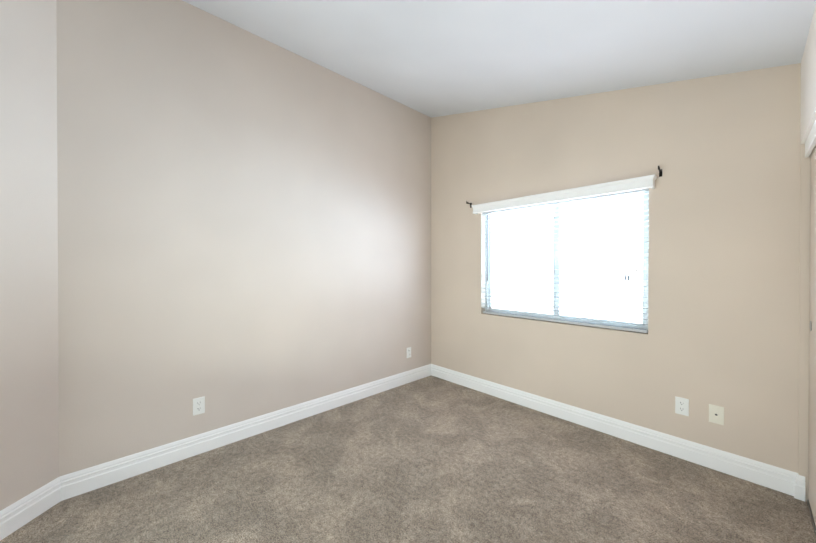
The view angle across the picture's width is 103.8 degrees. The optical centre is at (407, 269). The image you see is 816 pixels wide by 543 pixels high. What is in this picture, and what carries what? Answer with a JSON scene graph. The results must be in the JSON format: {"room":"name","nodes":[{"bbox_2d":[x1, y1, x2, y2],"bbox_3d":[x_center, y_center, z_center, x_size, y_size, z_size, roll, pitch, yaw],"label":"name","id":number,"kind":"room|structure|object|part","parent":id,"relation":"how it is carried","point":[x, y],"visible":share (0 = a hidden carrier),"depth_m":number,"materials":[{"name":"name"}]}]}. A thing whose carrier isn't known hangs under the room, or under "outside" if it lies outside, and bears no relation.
{"room":"empty bedroom","nodes":[
{"label":"empty bedroom","id":0,"kind":"room"},
{"bbox_2d":[0,0,58,510],"bbox_3d":[-2.021,-0.388,1.333,0.140,3.350,0.997,0,0,2],"label":"wall","id":1,"kind":"structure","parent":0,"point":[29,412],"depth_m":1.64,"materials":[{"name":"beige paint"}]},
{"bbox_2d":[56,0,430,476],"bbox_3d":[-0.826,-0.397,2.908,3.180,3.350,0.140,0,0,-43],"label":"wall","id":2,"kind":"structure","parent":0,"point":[244,224],"depth_m":2.29,"materials":[{"name":"beige paint"}]},
{"bbox_2d":[193,396,204,415],"bbox_3d":[-1.453,0.952,2.225,0.070,0.115,0.008,0,0,-43],"label":"electrical outlet","id":3,"kind":"object","parent":2,"relation":"attached to","point":[199,405],"visible":1,"depth_m":2.22,"materials":[{"name":"white plastic"}]},
{"bbox_2d":[0,364,431,540],"bbox_3d":[-0.850,1.215,2.387,3.660,0.132,0.600,0,0,-43],"label":"baseboard","id":4,"kind":"structure","parent":2,"relation":"attached to","point":[18,514],"depth_m":2.11,"materials":[{"name":"white wood"}]},
{"bbox_2d":[407,347,410,357],"bbox_3d":[0.012,0.940,3.600,0.070,0.115,0.008,0,0,-43],"label":"electrical outlet","id":5,"kind":"object","parent":2,"relation":"attached to","point":[408,352],"visible":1,"depth_m":3.60,"materials":[{"name":"white plastic"}]},
{"bbox_2d":[0,375,815,542],"bbox_3d":[-0.124,1.339,1.038,4.730,0.100,3.842,0,0,-43],"label":"floor","id":6,"kind":"structure","parent":0,"point":[431,459],"depth_m":1.85,"materials":[{"name":"carpet"}]},
{"bbox_2d":[807,499,815,535],"bbox_3d":[1.407,1.283,0.961,2.274,0.012,0.086,0,0,-43],"label":"floor track","id":7,"kind":"object","parent":6,"relation":"on","point":[811,515],"visible":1,"depth_m":1.65,"materials":[{"name":"silver metal"}]},
{"bbox_2d":[182,0,815,117],"bbox_3d":[-0.124,-1.464,1.022,4.830,1.061,3.942,0,0,-43],"label":"ceiling","id":8,"kind":"structure","parent":0,"point":[433,58],"depth_m":2.04,"materials":[{"name":"paint"}]},
{"bbox_2d":[431,63,800,472],"bbox_3d":[1.532,-0.395,2.618,0.140,3.350,3.792,0,0,-43],"label":"wall","id":9,"kind":"structure","parent":0,"point":[722,152],"depth_m":2.22,"materials":[{"name":"beige paint"}]},
{"bbox_2d":[471,174,656,213],"bbox_3d":[1.210,-0.615,2.794,0.083,0.084,1.526,0,0,-43],"label":"valance","id":10,"kind":"object","parent":9,"relation":"attached to","point":[637,183],"visible":1,"depth_m":2.60,"materials":[{"name":"white wood"}]},
{"bbox_2d":[482,188,648,213],"bbox_3d":[1.273,-0.592,2.841,0.050,0.041,1.399,0,0,-43],"label":"blind headrail","id":11,"kind":"object","parent":9,"relation":"attached to","point":[581,199],"visible":0.5,"depth_m":2.69,"materials":[{"name":"grey plastic"}]},
{"bbox_2d":[487,214,487,280],"bbox_3d":[0.815,-0.224,3.284,0.010,0.690,0.013,0,0,-43],"label":"blind wand","id":12,"kind":"object","parent":11,"relation":"hanging from","point":[487,247],"visible":0.98,"depth_m":3.28,"materials":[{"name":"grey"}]},
{"bbox_2d":[552,205,552,318],"bbox_3d":[1.281,-0.061,2.836,0.002,1.020,0.002,0,0,-43],"label":"blind cord","id":13,"kind":"object","parent":11,"relation":"hanging from","point":[552,205],"depth_m":2.84,"materials":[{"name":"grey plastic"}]},
{"bbox_2d":[482,192,648,325],"bbox_3d":[1.273,-0.075,2.844,0.050,0.968,1.399,0,0,-43],"label":"window blind slats","id":14,"kind":"object","parent":11,"relation":"hanging from","point":[569,255],"visible":0.83,"depth_m":2.71,"materials":[{"name":"grey plastic"}]},
{"bbox_2d":[622,244,624,327],"bbox_3d":[1.629,-0.059,2.427,0.002,1.020,0.002,0,0,-43],"label":"blind cord","id":15,"kind":"object","parent":11,"relation":"hanging from","point":[624,273],"depth_m":2.46,"materials":[{"name":"white fabric"}]},
{"bbox_2d":[625,233,625,292],"bbox_3d":[1.656,-0.059,2.436,0.002,1.020,0.002,0,0,-43],"label":"blind cord","id":16,"kind":"object","parent":11,"relation":"hanging from","point":[625,233],"depth_m":2.44,"materials":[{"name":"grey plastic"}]},
{"bbox_2d":[483,192,648,332],"bbox_3d":[1.301,-0.074,2.871,0.124,1.085,1.415,0,0,-43],"label":"window","id":17,"kind":"structure","parent":9,"relation":"in","point":[577,320],"depth_m":2.84,"materials":[{"name":"grey plastic"}]},
{"bbox_3d":[1.106,-0.075,3.123,0.004,0.973,0.670,0,0,-43],"label":"sash glass","id":18,"kind":"part","parent":17,"relation":"part of","materials":[{"name":"glass"}]},
{"bbox_3d":[1.106,-0.075,3.123,0.016,1.029,0.726,0,0,-43],"label":"window sash","id":19,"kind":"part","parent":17,"relation":"part of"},
{"bbox_3d":[1.273,0.453,2.847,0.046,0.020,1.399,0,0,-43],"label":"window blind bottom rail","id":20,"kind":"part","parent":17,"relation":"part of","materials":[{"name":"white plastic"}]},
{"bbox_3d":[1.563,-0.073,2.660,0.014,1.029,0.695,0,0,-43],"label":"window sash","id":21,"kind":"part","parent":17,"relation":"part of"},
{"bbox_3d":[1.563,-0.073,2.660,0.004,0.973,0.639,0,0,-43],"label":"sash glass","id":22,"kind":"part","parent":17,"relation":"part of","materials":[{"name":"glass"}]},
{"bbox_2d":[432,364,805,500],"bbox_3d":[1.247,1.213,2.802,0.036,0.132,2.806,0,0,-43],"label":"baseboard","id":23,"kind":"structure","parent":9,"relation":"attached to","point":[788,482],"depth_m":2.28,"materials":[{"name":"white wood"}]},
{"bbox_2d":[658,166,661,176],"bbox_3d":[1.749,-0.680,2.224,0.080,0.060,0.018,0,0,-43],"label":"curtain bracket","id":24,"kind":"object","parent":9,"relation":"attached to","point":[660,172],"visible":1,"depth_m":2.25,"materials":[{"name":"black metal"}]},
{"bbox_2d":[675,396,688,415],"bbox_3d":[1.857,0.931,2.170,0.008,0.115,0.070,0,0,-43],"label":"electrical outlet","id":25,"kind":"object","parent":9,"relation":"attached to","point":[681,406],"visible":1,"depth_m":2.17,"materials":[{"name":"white plastic"}]},
{"bbox_2d":[709,404,723,424],"bbox_3d":[1.972,0.931,2.048,0.007,0.115,0.070,0,0,-43],"label":"outlet","id":26,"kind":"object","parent":9,"relation":"attached to","point":[716,414],"visible":1,"depth_m":2.05,"materials":[{"name":"white plastic"}]},
{"bbox_2d":[798,144,810,500],"bbox_3d":[2.244,0.295,1.746,0.020,1.980,0.140,0,0,-43],"label":"door frame","id":27,"kind":"structure","parent":9,"relation":"attached to","point":[804,307],"depth_m":1.78,"materials":[{"name":"beige paint"}]},
{"bbox_2d":[800,6,815,144],"bbox_3d":[0.579,-0.381,0.178,4.590,3.350,0.140,0,0,-43],"label":"wall","id":28,"kind":"structure","parent":0,"point":[808,92],"depth_m":1.55,"materials":[{"name":"beige paint"}]},
{"bbox_3d":[1.407,-0.670,0.950,2.274,0.039,0.086,0,0,-43],"label":"track","id":29,"kind":"object","parent":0,"visible":0},
{"bbox_2d":[805,120,815,157],"bbox_3d":[1.372,-0.650,0.988,2.274,0.079,0.014,0,0,-43],"label":"fascia","id":30,"kind":"object","parent":29,"relation":"attached to","point":[810,143],"visible":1,"depth_m":1.61,"materials":[{"name":"white"}]},
{"bbox_2d":[808,145,815,525],"bbox_3d":[1.406,0.311,0.958,2.271,1.913,0.074,0,0,-43],"label":"closet door","id":31,"kind":"structure","parent":29,"relation":"hanging from","point":[812,424],"depth_m":1.67,"materials":[{"name":"paint"}]}
]}

